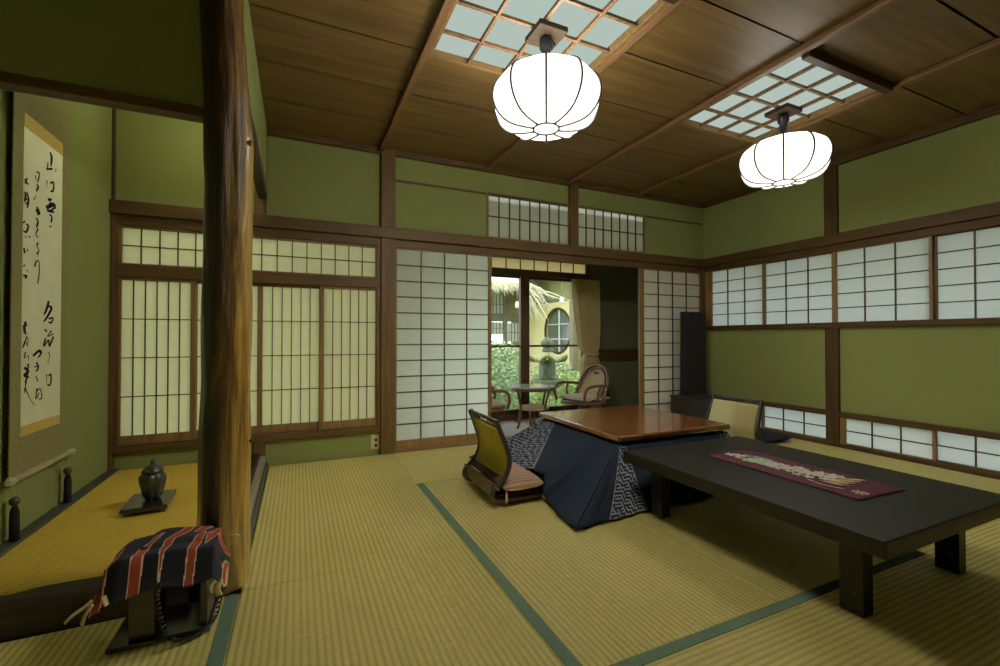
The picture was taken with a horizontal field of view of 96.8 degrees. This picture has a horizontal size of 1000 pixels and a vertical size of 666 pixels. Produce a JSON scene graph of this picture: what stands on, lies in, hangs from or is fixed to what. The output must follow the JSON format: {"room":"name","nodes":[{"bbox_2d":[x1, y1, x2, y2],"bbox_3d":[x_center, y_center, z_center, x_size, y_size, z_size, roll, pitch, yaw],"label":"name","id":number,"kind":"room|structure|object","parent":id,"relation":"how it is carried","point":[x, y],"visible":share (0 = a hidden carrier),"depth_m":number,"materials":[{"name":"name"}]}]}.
{"room":"traditional dwelling","nodes":[
{"label":"traditional dwelling","id":0,"kind":"room"},
{"bbox_2d":[0,89,111,543],"bbox_3d":[-1.569,-0.349,0.471,0.090,2.810,5.750,0,-1,-24],"label":"wall","id":1,"kind":"structure","parent":0,"point":[41,491],"depth_m":2.65,"materials":[{"name":"green paint"}]},
{"bbox_2d":[3,91,75,486],"bbox_3d":[-2.292,-0.324,2.245,0.040,2.018,0.618,0,-1,-24],"label":"scroll","id":2,"kind":"object","parent":1,"relation":"attached to","point":[37,426],"visible":1,"depth_m":2.19,"materials":[{"name":"paper"}]},
{"bbox_2d":[8,486,20,541],"bbox_3d":[-2.172,0.804,1.988,0.040,0.244,0.040,0,-1,-24],"label":"weight","id":3,"kind":"object","parent":2,"relation":"hanging from","point":[14,515],"visible":1,"depth_m":1.98,"materials":[{"name":"brown metal"}]},
{"bbox_2d":[63,458,72,502],"bbox_3d":[-2.381,0.809,2.447,0.040,0.244,0.040,0,-1,-24],"label":"weight","id":4,"kind":"object","parent":2,"relation":"hanging from","point":[67,485],"visible":0.99,"depth_m":2.44,"materials":[{"name":"brown metal"}]},
{"bbox_2d":[0,468,118,557],"bbox_3d":[-2.318,0.991,2.275,0.055,0.112,1.798,0,-1,-24],"label":"baseboard","id":5,"kind":"structure","parent":1,"relation":"attached to","point":[5,547],"depth_m":2.30,"materials":[{"name":"brown wood"}]},
{"bbox_2d":[0,576,194,642],"bbox_3d":[-1.565,0.972,1.567,0.800,0.150,0.134,0,-1,-24],"label":"sill","id":6,"kind":"structure","parent":1,"relation":"attached to","point":[42,610],"depth_m":1.53,"materials":[{"name":"brown wood"}]},
{"bbox_2d":[107,213,115,469],"bbox_3d":[-2.707,0.035,3.100,0.031,1.855,0.055,0,-1,-24],"label":"trim","id":7,"kind":"structure","parent":1,"relation":"attached to","point":[110,457],"depth_m":3.08,"materials":[{"name":"brown wood"}]},
{"bbox_2d":[111,108,115,198],"bbox_3d":[-2.714,-1.273,3.121,0.023,0.760,0.038,0,-1,-24],"label":"trim","id":8,"kind":"structure","parent":1,"relation":"attached to","point":[113,164],"depth_m":3.11,"materials":[{"name":"brown wood"}]},
{"bbox_2d":[0,0,203,107],"bbox_3d":[-1.574,-1.292,1.639,0.860,0.778,0.050,0,-1,-24],"label":"wall","id":9,"kind":"structure","parent":0,"point":[144,48],"depth_m":1.66,"materials":[{"name":"green paint"}]},
{"bbox_2d":[0,71,203,122],"bbox_3d":[-1.576,-0.884,1.633,0.855,0.037,0.070,0,-1,-24],"label":"trim","id":10,"kind":"structure","parent":9,"relation":"attached to","point":[14,82],"depth_m":1.65,"materials":[{"name":"brown wood"}]},
{"bbox_2d":[244,0,266,179],"bbox_3d":[-1.487,-1.393,2.675,0.045,0.550,1.790,0,-1,-24],"label":"wall","id":11,"kind":"structure","parent":0,"point":[255,93],"depth_m":2.56,"materials":[{"name":"green paint"}]},
{"bbox_2d":[250,106,266,198],"bbox_3d":[-1.492,-1.096,2.680,0.063,0.080,1.730,0,-1,-24],"label":"trim","id":12,"kind":"structure","parent":11,"relation":"attached to","point":[259,180],"depth_m":2.92,"materials":[{"name":"brown wood"}]},
{"bbox_2d":[191,418,543,602],"bbox_3d":[0.824,1.132,2.213,5.924,0.110,7.170,0,-1,-24],"label":"floor","id":13,"kind":"structure","parent":0,"point":[509,428],"depth_m":5.17,"materials":[{"name":"brown wood"}]},
{"bbox_2d":[0,463,197,595],"bbox_3d":[-1.929,0.990,2.452,0.800,0.078,1.798,0,-1,-24],"label":"mat","id":14,"kind":"object","parent":13,"relation":"on","point":[84,539],"visible":0.38,"depth_m":2.12,"materials":[{"name":"gold fabric"}]},
{"bbox_2d":[119,489,176,516],"bbox_3d":[-1.921,0.931,2.436,0.200,0.040,0.275,0,-1,-27],"label":"display stand","id":15,"kind":"object","parent":14,"relation":"on","point":[136,503],"visible":0.99,"depth_m":2.37,"materials":[{"name":"black paint"}]},
{"bbox_2d":[138,458,166,500],"bbox_3d":[-1.908,0.799,2.440,0.122,0.220,0.122,0,-1,-4],"label":"incense burner","id":16,"kind":"object","parent":15,"relation":"on","point":[152,479],"visible":1,"depth_m":2.41,"materials":[{"name":"brown metal"}]},
{"bbox_2d":[0,593,239,665],"bbox_3d":[-1.076,1.033,0.674,0.986,0.054,1.896,0,-1,-24],"label":"mat","id":17,"kind":"object","parent":13,"relation":"on","point":[86,645],"visible":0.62,"depth_m":1.43,"materials":[{"name":"beige wicker"}]},
{"bbox_2d":[105,577,218,654],"bbox_3d":[-1.153,0.913,1.544,0.286,0.206,0.195,0,-1,-24],"label":"phone stand","id":18,"kind":"object","parent":17,"relation":"on","point":[140,628],"visible":0.7,"depth_m":1.49,"materials":[{"name":"black paint"}]},
{"bbox_2d":[140,546,223,643],"bbox_3d":[-1.098,0.874,1.532,0.253,0.279,0.226,0,-1,-24],"label":"telephone","id":19,"kind":"object","parent":18,"relation":"on","point":[182,639],"visible":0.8,"depth_m":1.45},
{"bbox_2d":[64,526,240,625],"bbox_3d":[-1.162,0.806,1.528,0.447,0.179,0.240,0,-1,-24],"label":"striped cloth","id":20,"kind":"object","parent":19,"relation":"on","point":[176,556],"visible":1,"depth_m":1.49,"materials":[{"name":"black fabric"}]},
{"bbox_2d":[193,0,253,597],"bbox_3d":[-1.130,-0.323,1.825,0.212,2.690,0.196,0,-1,-24],"label":"log post","id":21,"kind":"object","parent":13,"relation":"on","point":[226,318],"visible":0.9,"depth_m":1.76,"materials":[{"name":"brown wood"}]},
{"bbox_2d":[242,454,464,590],"bbox_3d":[-0.984,1.060,2.808,0.941,0.052,1.876,0,-1,-24],"label":"mat","id":22,"kind":"object","parent":13,"relation":"on","point":[318,518],"visible":0.76,"depth_m":2.44,"materials":[{"name":"beige wicker"}]},
{"bbox_2d":[225,546,562,665],"bbox_3d":[-0.198,1.039,1.081,0.941,0.052,1.911,0,-1,-24],"label":"mat","id":23,"kind":"object","parent":13,"relation":"on","point":[439,608],"visible":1,"depth_m":1.57,"materials":[{"name":"beige wicker"}]},
{"bbox_2d":[392,444,478,484],"bbox_3d":[0.113,1.072,3.849,1.911,0.052,0.891,0,-1,-24],"label":"mat","id":24,"kind":"object","parent":13,"relation":"on","point":[441,464],"visible":0.2,"depth_m":3.58,"materials":[{"name":"beige wicker"}]},
{"bbox_2d":[492,386,510,411],"bbox_3d":[-0.210,0.750,5.048,0.582,0.720,0.614,0,-1,-24],"label":"rattan chair","id":25,"kind":"object","parent":13,"relation":"on","point":[497,406],"visible":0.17,"depth_m":4.87,"materials":[{"name":"wicker"}]},
{"bbox_2d":[509,383,555,428],"bbox_3d":[0.389,0.877,5.353,0.572,0.486,0.572,0,-1,-24],"label":"table","id":26,"kind":"object","parent":13,"relation":"on","point":[526,387],"visible":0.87,"depth_m":5.22,"materials":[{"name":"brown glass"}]},
{"bbox_2d":[553,364,609,408],"bbox_3d":[1.057,0.755,5.589,0.580,0.723,0.613,0,-1,-35],"label":"rattan chair","id":27,"kind":"object","parent":13,"relation":"on","point":[589,391],"visible":0.82,"depth_m":5.57,"materials":[{"name":"wicker"}]},
{"bbox_2d":[417,469,779,665],"bbox_3d":[0.251,1.053,2.370,0.936,0.054,1.906,0,-1,-24],"label":"mat","id":28,"kind":"object","parent":13,"relation":"on","point":[608,592],"visible":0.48,"depth_m":1.86,"materials":[{"name":"wicker"}]},
{"bbox_2d":[462,409,541,503],"bbox_3d":[-0.002,0.772,2.907,0.353,0.505,0.570,0,-1,-24],"label":"chair","id":29,"kind":"object","parent":28,"relation":"on","point":[492,457],"visible":0.99,"depth_m":2.78,"materials":[{"name":"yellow fabric"}]},
{"bbox_2d":[480,462,545,503],"bbox_3d":[0.058,0.939,2.884,0.282,0.134,0.508,0,-1,-24],"label":"seat cushion","id":30,"kind":"object","parent":29,"relation":"on","point":[519,478],"visible":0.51,"depth_m":2.71,"materials":[{"name":"fabric"}]},
{"bbox_2d":[626,496,905,600],"bbox_3d":[1.104,1.059,2.759,0.931,0.052,1.906,0,-1,-24],"label":"mat","id":31,"kind":"object","parent":13,"relation":"on","point":[783,560],"visible":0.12,"depth_m":2.15,"materials":[{"name":"beige wicker"}]},
{"bbox_2d":[539,405,729,444],"bbox_3d":[0.980,0.846,3.413,1.000,0.390,1.010,0,-1,-24],"label":"table","id":32,"kind":"object","parent":31,"relation":"on","point":[627,424],"visible":0.7,"depth_m":3.18,"materials":[{"name":"brown paint"}]},
{"bbox_2d":[469,419,730,529],"bbox_3d":[0.839,0.868,3.391,1.776,0.337,1.649,0,-1,-24],"label":"quilt","id":33,"kind":"object","parent":32,"relation":"on","point":[588,481],"visible":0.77,"depth_m":2.72,"materials":[{"name":"blue fabric"}]},
{"bbox_2d":[609,550,999,665],"bbox_3d":[1.289,1.040,1.266,1.911,0.054,0.956,0,-1,-24],"label":"mat","id":34,"kind":"object","parent":13,"relation":"on","point":[925,614],"visible":0.97,"depth_m":1.53,"materials":[{"name":"wicker"}]},
{"bbox_2d":[623,436,999,617],"bbox_3d":[1.430,0.855,2.219,0.980,0.339,1.278,0,-1,-24],"label":"table","id":35,"kind":"object","parent":34,"relation":"on","point":[929,511],"visible":0.93,"depth_m":1.85,"materials":[{"name":"paint"}]},
{"bbox_2d":[708,449,905,500],"bbox_3d":[1.464,0.680,2.207,0.350,0.008,0.758,0,-1,-24],"label":"table runner","id":36,"kind":"object","parent":35,"relation":"on","point":[858,488],"visible":1,"depth_m":2.12,"materials":[{"name":"fabric"}]},
{"bbox_2d":[769,438,999,493],"bbox_3d":[2.830,1.069,3.544,0.945,0.052,1.906,0,-1,-24],"label":"mat","id":37,"kind":"object","parent":13,"relation":"on","point":[950,476],"visible":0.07,"depth_m":3.49,"materials":[{"name":"beige wicker"}]},
{"bbox_2d":[705,394,763,440],"bbox_3d":[1.859,0.781,3.628,0.336,0.505,0.570,0,-1,-24],"label":"chair","id":38,"kind":"object","parent":37,"relation":"on","point":[744,419],"visible":0.37,"depth_m":3.59,"materials":[{"name":"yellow fabric"}]},
{"bbox_2d":[760,429,795,442],"bbox_3d":[2.516,1.015,4.429,0.540,0.075,0.520,0,-1,-24],"label":"floor cushion","id":39,"kind":"object","parent":37,"relation":"on","point":[766,436],"visible":0.28,"depth_m":4.26,"materials":[{"name":"black fabric"}]},
{"bbox_2d":[918,519,999,578],"bbox_3d":[3.008,1.051,2.049,1.860,0.052,0.956,0,-1,-24],"label":"mat","id":40,"kind":"object","parent":13,"relation":"on","point":[983,541],"visible":0.46,"depth_m":2.10,"materials":[{"name":"wicker"}]},
{"bbox_3d":[1.833,1.081,4.631,1.860,0.052,0.891,0,-1,-24],"label":"mat","id":41,"kind":"object","parent":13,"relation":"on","visible":0},
{"bbox_2d":[670,312,712,418],"bbox_3d":[2.250,0.409,5.107,0.500,1.304,0.294,0,-1,-24],"label":"mirror","id":42,"kind":"object","parent":41,"relation":"on","point":[693,400],"visible":0.9,"depth_m":5.08,"materials":[{"name":"black fabric"}]},
{"bbox_2d":[114,109,702,469],"bbox_3d":[-0.131,-0.303,4.328,5.924,2.810,0.080,0,-1,-24],"label":"wall","id":43,"kind":"structure","parent":0,"point":[159,159],"depth_m":3.72,"materials":[{"name":"green paint"}]},
{"bbox_2d":[117,277,196,445],"bbox_3d":[-2.469,0.197,3.212,0.454,1.182,0.028,0,-1,-24],"label":"window","id":44,"kind":"structure","parent":43,"relation":"in","point":[157,332],"depth_m":3.21,"materials":[{"name":"beige paper"}]},
{"bbox_2d":[196,281,259,438],"bbox_3d":[-2.100,0.200,3.415,0.449,1.182,0.028,0,-1,-24],"label":"window","id":45,"kind":"structure","parent":43,"relation":"in","point":[255,352],"depth_m":3.49,"materials":[{"name":"beige paper"}]},
{"bbox_2d":[112,425,379,453],"bbox_3d":[-1.873,0.818,3.486,1.817,0.053,0.086,0,-1,-24],"label":"trim","id":46,"kind":"structure","parent":43,"relation":"attached to","point":[133,448],"depth_m":3.47,"materials":[{"name":"brown wood"}]},
{"bbox_2d":[113,224,380,445],"bbox_3d":[-1.874,0.017,3.499,1.817,1.550,0.078,0,-1,-24],"label":"trim","id":47,"kind":"structure","parent":43,"relation":"attached to","point":[117,226],"depth_m":3.10,"materials":[{"name":"brown wood"}]},
{"bbox_2d":[119,225,375,277],"bbox_3d":[-1.877,-0.618,3.496,1.759,0.280,0.030,0,-1,-24],"label":"window","id":48,"kind":"structure","parent":43,"relation":"in","point":[139,245],"depth_m":3.51,"materials":[{"name":"beige paper"}]},
{"bbox_2d":[114,264,380,287],"bbox_3d":[-1.873,-0.434,3.502,1.817,0.088,0.084,0,-1,-24],"label":"trim","id":49,"kind":"structure","parent":43,"relation":"attached to","point":[121,270],"depth_m":3.48,"materials":[{"name":"brown wood"}]},
{"bbox_2d":[250,453,268,544],"bbox_3d":[-1.517,0.987,2.676,0.130,0.130,1.679,0,-1,-24],"label":"sill","id":50,"kind":"structure","parent":43,"relation":"attached to","point":[259,468],"depth_m":2.88,"materials":[{"name":"black paint"}]},
{"bbox_2d":[254,129,267,214],"bbox_3d":[-1.880,-1.263,3.497,0.086,0.710,0.065,0,-1,-24],"label":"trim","id":51,"kind":"structure","parent":43,"relation":"attached to","point":[260,205],"depth_m":3.46,"materials":[{"name":"brown wood"}]},
{"bbox_2d":[259,284,319,433],"bbox_3d":[-1.684,0.202,3.604,0.466,1.182,0.028,0,-1,-24],"label":"window","id":52,"kind":"structure","parent":43,"relation":"in","point":[289,314],"depth_m":3.59,"materials":[{"name":"beige paper"}]},
{"bbox_2d":[319,286,375,429],"bbox_3d":[-1.281,0.204,3.752,0.454,1.182,0.028,0,-1,-24],"label":"window","id":53,"kind":"structure","parent":43,"relation":"in","point":[347,315],"depth_m":3.75,"materials":[{"name":"beige paper"}]},
{"bbox_2d":[380,147,395,454],"bbox_3d":[-0.991,-0.283,3.898,0.122,2.660,0.110,0,-1,-24],"label":"wooden post","id":54,"kind":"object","parent":43,"relation":"attached to","point":[388,157],"depth_m":3.85,"materials":[{"name":"brown wood"}]},
{"bbox_2d":[109,199,703,272],"bbox_3d":[-0.112,-0.864,4.269,5.704,0.094,0.075,0,-1,-24],"label":"trim","id":55,"kind":"structure","parent":43,"relation":"attached to","point":[124,207],"depth_m":3.87,"materials":[{"name":"brown wood"}]},
{"bbox_2d":[395,247,491,448],"bbox_3d":[-0.509,0.134,4.101,0.928,1.770,0.030,0,-1,-24],"label":"door","id":56,"kind":"structure","parent":43,"relation":"in","point":[443,300],"depth_m":4.09,"materials":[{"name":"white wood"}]},
{"bbox_2d":[395,435,512,452],"bbox_3d":[0.759,1.056,4.684,3.728,0.060,0.080,0,-1,-24],"label":"trim","id":57,"kind":"structure","parent":43,"relation":"attached to","point":[410,449],"depth_m":4.04,"materials":[{"name":"brown wood"}]},
{"bbox_2d":[267,127,702,207],"bbox_3d":[0.331,-1.579,4.493,4.759,0.055,0.050,0,-1,-24],"label":"trim","id":58,"kind":"structure","parent":43,"relation":"attached to","point":[273,132],"depth_m":4.17,"materials":[{"name":"brown wood"}]},
{"bbox_2d":[487,193,568,245],"bbox_3d":[0.293,-1.128,4.496,0.937,0.440,0.040,0,-1,-24],"label":"window","id":59,"kind":"structure","parent":43,"relation":"in","point":[507,218],"depth_m":4.48,"materials":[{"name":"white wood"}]},
{"bbox_2d":[396,179,701,224],"bbox_3d":[0.775,-1.344,4.719,3.762,0.031,0.042,0,-1,-24],"label":"trim","id":60,"kind":"structure","parent":43,"relation":"attached to","point":[397,180],"depth_m":4.41,"materials":[{"name":"brown wood"}]},
{"bbox_2d":[569,183,578,246],"bbox_3d":[0.771,-1.241,4.699,0.100,0.665,0.072,0,-1,-24],"label":"trim","id":61,"kind":"structure","parent":43,"relation":"attached to","point":[573,188],"depth_m":4.67,"materials":[{"name":"brown wood"}]},
{"bbox_2d":[579,206,644,252],"bbox_3d":[1.234,-1.126,4.924,0.930,0.446,0.040,0,-1,-24],"label":"window","id":62,"kind":"structure","parent":43,"relation":"in","point":[598,228],"depth_m":4.92,"materials":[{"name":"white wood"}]},
{"bbox_2d":[638,268,700,411],"bbox_3d":[2.018,0.148,5.253,0.957,1.770,0.030,0,-1,-24],"label":"door","id":63,"kind":"structure","parent":43,"relation":"in","point":[662,294],"depth_m":5.20,"materials":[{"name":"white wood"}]},
{"bbox_2d":[589,265,637,406],"bbox_3d":[0.258,-0.055,5.832,3.900,2.350,0.100,0,-1,-24],"label":"wall","id":64,"kind":"structure","parent":0,"point":[618,286],"depth_m":6.45,"materials":[{"name":"paint"}]},
{"bbox_2d":[492,273,519,415],"bbox_3d":[-0.115,0.147,5.642,0.945,1.820,0.032,0,-1,-24],"label":"door","id":65,"kind":"structure","parent":64,"relation":"in","point":[513,411],"depth_m":5.71,"materials":[{"name":"brown wood"}]},
{"bbox_2d":[520,275,529,413],"bbox_3d":[0.326,0.149,5.810,0.128,1.820,0.021,0,-1,-24],"label":"trim","id":66,"kind":"structure","parent":64,"relation":"attached to","point":[524,279],"depth_m":5.80,"materials":[{"name":"brown wood"}]},
{"bbox_2d":[492,257,586,273],"bbox_3d":[-0.018,-0.911,5.689,2.710,0.162,0.030,0,-1,-24],"label":"window","id":67,"kind":"structure","parent":64,"relation":"in","point":[497,262],"depth_m":5.94,"materials":[{"name":"beige paper"}]},
{"bbox_2d":[492,267,587,279],"bbox_3d":[-0.027,-0.794,5.705,2.710,0.075,0.110,0,-1,-24],"label":"trim","id":68,"kind":"structure","parent":64,"relation":"attached to","point":[535,273],"depth_m":5.88,"materials":[{"name":"brown wood"}]},
{"bbox_2d":[519,276,582,412],"bbox_3d":[0.725,0.153,6.065,1.035,1.820,0.032,0,-1,-24],"label":"door","id":69,"kind":"structure","parent":64,"relation":"in","point":[561,407],"depth_m":6.03,"materials":[{"name":"brown wood"}]},
{"bbox_2d":[567,276,601,408],"bbox_3d":[1.150,0.164,6.055,0.551,1.837,0.161,0,-1,-24],"label":"curtain","id":70,"kind":"object","parent":64,"relation":"hanging from","point":[585,294],"visible":0.67,"depth_m":6.04,"materials":[{"name":"beige fabric"}]},
{"bbox_2d":[597,349,637,361],"bbox_3d":[1.629,0.321,6.387,0.940,0.180,0.018,0,-1,-24],"label":"trim","id":71,"kind":"structure","parent":64,"relation":"attached to","point":[605,355],"depth_m":6.41,"materials":[{"name":"brown wood"}]},
{"bbox_2d":[248,0,999,202],"bbox_3d":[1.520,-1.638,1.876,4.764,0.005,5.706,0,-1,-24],"label":"ceiling","id":72,"kind":"structure","parent":0,"point":[701,38],"depth_m":2.86,"materials":[{"name":"brown wood"}]},
{"bbox_2d":[379,0,453,150],"bbox_3d":[0.157,-1.623,1.256,0.044,0.036,5.720,0,-1,-24],"label":"trim","id":73,"kind":"structure","parent":72,"relation":"attached to","point":[445,6],"depth_m":2.64,"materials":[{"name":"brown wood"}]},
{"bbox_2d":[428,0,667,75],"bbox_3d":[0.207,-1.647,2.369,0.960,0.070,0.925,0,-1,-24],"label":"ceiling light panel","id":74,"kind":"object","parent":72,"relation":"attached to","point":[487,36],"visible":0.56,"depth_m":2.40,"materials":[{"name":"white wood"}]},
{"bbox_2d":[492,18,601,142],"bbox_3d":[0.248,-1.349,2.381,0.578,0.527,0.590,0,-1,-24],"label":"pendant lamp","id":75,"kind":"object","parent":74,"relation":"hanging from","point":[546,96],"visible":1,"depth_m":2.22,"materials":[{"name":"white paper"}]},
{"bbox_2d":[539,34,555,53],"bbox_3d":[0.251,-1.488,2.387,0.071,0.193,0.081,-1,-1,40],"label":"socket","id":76,"kind":"object","parent":75,"relation":"attached to","point":[547,42],"depth_m":2.36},
{"bbox_2d":[487,0,683,169],"bbox_3d":[1.076,-1.620,1.674,0.040,0.032,5.720,0,-1,-24],"label":"trim","id":77,"kind":"structure","parent":72,"relation":"attached to","point":[667,8],"depth_m":2.47,"materials":[{"name":"brown wood"}]},
{"bbox_2d":[569,0,899,183],"bbox_3d":[1.927,-1.613,2.061,0.044,0.036,5.720,0,-1,-24],"label":"trim","id":78,"kind":"structure","parent":72,"relation":"attached to","point":[879,5],"depth_m":2.75,"materials":[{"name":"brown wood"}]},
{"bbox_2d":[681,42,883,143],"bbox_3d":[1.936,-1.637,3.153,0.868,0.070,0.920,0,-1,-24],"label":"ceiling light panel","id":79,"kind":"object","parent":72,"relation":"attached to","point":[819,91],"visible":0.54,"depth_m":3.12,"materials":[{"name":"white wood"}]},
{"bbox_2d":[738,102,833,189],"bbox_3d":[2.041,-1.339,3.197,0.593,0.527,0.572,0,-1,-24],"label":"pendant lamp","id":80,"kind":"object","parent":79,"relation":"hanging from","point":[784,159],"visible":1,"depth_m":3.04,"materials":[{"name":"white paper"}]},
{"bbox_2d":[777,112,789,134],"bbox_3d":[2.044,-1.478,3.203,0.071,0.193,0.081,-1,-1,40],"label":"socket","id":81,"kind":"object","parent":80,"relation":"attached to","point":[783,118],"depth_m":3.18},
{"bbox_2d":[638,37,999,195],"bbox_3d":[2.765,-1.609,2.442,0.044,0.036,5.720,0,-1,-24],"label":"trim","id":82,"kind":"structure","parent":72,"relation":"attached to","point":[995,43],"depth_m":3.02,"materials":[{"name":"brown wood"}]},
{"bbox_2d":[802,48,892,93],"bbox_3d":[2.140,-1.595,2.716,0.870,0.055,0.045,0,-1,-24],"label":"trim","id":83,"kind":"structure","parent":72,"relation":"attached to","point":[815,57],"depth_m":2.68,"materials":[{"name":"brown wood"}]},
{"bbox_2d":[703,108,999,479],"bbox_3d":[3.736,-0.321,2.885,0.080,2.810,5.750,0,-1,-24],"label":"wall","id":84,"kind":"structure","parent":0,"point":[938,375],"depth_m":3.82,"materials":[{"name":"green paint"}]},
{"bbox_2d":[705,263,765,325],"bbox_3d":[2.682,-0.415,5.101,0.028,0.660,0.755,0,-1,-24],"label":"window","id":85,"kind":"structure","parent":84,"relation":"in","point":[733,296],"depth_m":5.07,"materials":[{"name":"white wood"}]},
{"bbox_2d":[728,399,825,414],"bbox_3d":[2.816,0.756,4.819,0.082,0.047,1.365,0,-1,-24],"label":"trim","id":86,"kind":"structure","parent":84,"relation":"attached to","point":[768,404],"depth_m":4.46,"materials":[{"name":"brown wood"}]},
{"bbox_2d":[765,406,825,439],"bbox_3d":[2.984,0.897,4.504,0.028,0.242,0.655,0,-1,-24],"label":"window","id":87,"kind":"structure","parent":84,"relation":"in","point":[785,420],"depth_m":4.49,"materials":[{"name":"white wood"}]},
{"bbox_2d":[766,253,832,323],"bbox_3d":[3.002,-0.422,4.481,0.028,0.660,0.699,0,-1,-24],"label":"window","id":88,"kind":"structure","parent":84,"relation":"in","point":[798,290],"depth_m":4.46,"materials":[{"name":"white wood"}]},
{"bbox_2d":[823,165,838,245],"bbox_3d":[3.118,-1.195,4.168,0.072,0.750,0.113,0,-1,-24],"label":"trim","id":89,"kind":"structure","parent":84,"relation":"attached to","point":[831,182],"depth_m":4.14,"materials":[{"name":"brown wood"}]},
{"bbox_2d":[825,328,840,446],"bbox_3d":[3.118,0.500,4.147,0.072,1.100,0.113,0,-1,-24],"label":"trim","id":90,"kind":"structure","parent":84,"relation":"attached to","point":[832,335],"depth_m":4.12,"materials":[{"name":"brown wood"}]},
{"bbox_2d":[702,104,999,207],"bbox_3d":[3.685,-1.596,2.856,0.050,0.060,5.710,0,-1,-24],"label":"trim","id":91,"kind":"structure","parent":84,"relation":"attached to","point":[994,110],"depth_m":3.65,"materials":[{"name":"brown wood"}]},
{"bbox_2d":[704,202,999,272],"bbox_3d":[3.692,-0.885,2.839,0.065,0.094,5.690,0,-1,-24],"label":"trim","id":92,"kind":"structure","parent":84,"relation":"attached to","point":[991,209],"depth_m":3.83,"materials":[{"name":"brown wood"}]},
{"bbox_2d":[706,318,999,329],"bbox_3d":[3.219,-0.075,3.938,0.086,0.049,3.300,0,-1,-24],"label":"trim","id":93,"kind":"structure","parent":84,"relation":"attached to","point":[970,321],"depth_m":3.84,"materials":[{"name":"brown wood"}]},
{"bbox_2d":[760,428,999,478],"bbox_3d":[3.221,1.029,3.931,0.078,0.036,3.310,0,-1,-24],"label":"trim","id":94,"kind":"structure","parent":84,"relation":"attached to","point":[970,470],"depth_m":3.62,"materials":[{"name":"brown wood"}]},
{"bbox_2d":[833,236,934,321],"bbox_3d":[3.264,-0.430,3.822,0.028,0.660,0.714,0,-1,-24],"label":"window","id":95,"kind":"structure","parent":84,"relation":"in","point":[893,281],"depth_m":3.79,"materials":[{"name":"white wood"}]},
{"bbox_2d":[840,417,937,461],"bbox_3d":[3.276,0.888,3.781,0.028,0.242,0.677,0,-1,-24],"label":"window","id":96,"kind":"structure","parent":84,"relation":"in","point":[895,439],"depth_m":3.74,"materials":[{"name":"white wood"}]},
{"bbox_2d":[839,412,999,439],"bbox_3d":[3.525,0.738,3.261,0.082,0.047,1.832,0,-1,-24],"label":"trim","id":97,"kind":"structure","parent":84,"relation":"attached to","point":[941,428],"depth_m":3.52,"materials":[{"name":"brown wood"}]},
{"bbox_2d":[934,226,999,318],"bbox_3d":[3.575,-0.438,3.220,0.028,0.660,0.710,0,-1,-24],"label":"window","id":98,"kind":"structure","parent":84,"relation":"in","point":[967,263],"depth_m":3.35,"materials":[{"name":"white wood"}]},
{"bbox_2d":[938,431,999,472],"bbox_3d":[3.582,0.881,3.191,0.028,0.242,0.700,0,-1,-24],"label":"window","id":99,"kind":"structure","parent":84,"relation":"in","point":[957,449],"depth_m":3.33,"materials":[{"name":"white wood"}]},
{"label":"outside","id":100,"kind":"structure","parent":0,"visible":0},
{"bbox_3d":[2.066,1.640,7.513,38.000,0.100,40.000,0,-1,-24],"label":"ground","id":101,"kind":"structure","parent":100,"visible":0},
{"bbox_2d":[492,359,530,409],"bbox_3d":[-0.126,0.994,6.903,1.279,1.185,0.952,0,-1,-24],"label":"shrub","id":102,"kind":"object","parent":101,"relation":"on","point":[502,386],"visible":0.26,"depth_m":6.82,"materials":[{"name":"green plant"}]},
{"bbox_2d":[492,339,531,402],"bbox_3d":[-0.139,0.869,9.378,1.748,1.493,1.292,0,-1,-24],"label":"shrub","id":103,"kind":"object","parent":101,"relation":"on","point":[511,355],"visible":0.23,"depth_m":9.30,"materials":[{"name":"green plant"}]},
{"bbox_2d":[492,277,539,387],"bbox_3d":[-2.052,-1.190,13.384,5.340,5.700,4.963,0,-1,-24],"label":"house","id":104,"kind":"structure","parent":101,"relation":"on","point":[504,290],"depth_m":13.28,"materials":[{"name":"brown wood"}]},
{"bbox_2d":[518,283,569,323],"bbox_3d":[0.868,0.285,9.191,1.095,2.652,0.484,0,-1,-24],"label":"weeping tree","id":105,"kind":"object","parent":101,"relation":"on","point":[532,289],"visible":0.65,"depth_m":9.08,"materials":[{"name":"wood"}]},
{"bbox_2d":[530,337,567,403],"bbox_3d":[0.866,0.832,8.130,0.814,1.530,0.732,0,-1,-24],"label":"stone lantern","id":106,"kind":"object","parent":101,"relation":"on","point":[547,368],"visible":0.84,"depth_m":7.99,"materials":[{"name":"grey stone"}]},
{"bbox_2d":[518,278,580,389],"bbox_3d":[2.277,-0.706,12.087,3.050,4.700,4.100,0,-1,-24],"label":"building","id":107,"kind":"structure","parent":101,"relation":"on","point":[560,326],"depth_m":12.07,"materials":[{"name":"yellow paint"}]},
{"bbox_2d":[530,358,578,397],"bbox_3d":[1.326,1.115,10.931,1.240,1.044,1.440,0,-1,-24],"label":"shrub","id":108,"kind":"object","parent":101,"relation":"on","point":[559,365],"visible":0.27,"depth_m":10.76,"materials":[{"name":"green plant"}]},
{"bbox_2d":[554,371,579,404],"bbox_3d":[1.391,1.166,8.632,0.875,0.884,0.938,0,-1,-24],"label":"shrub","id":109,"kind":"object","parent":101,"relation":"on","point":[563,387],"visible":0.28,"depth_m":8.56,"materials":[{"name":"green plant"}]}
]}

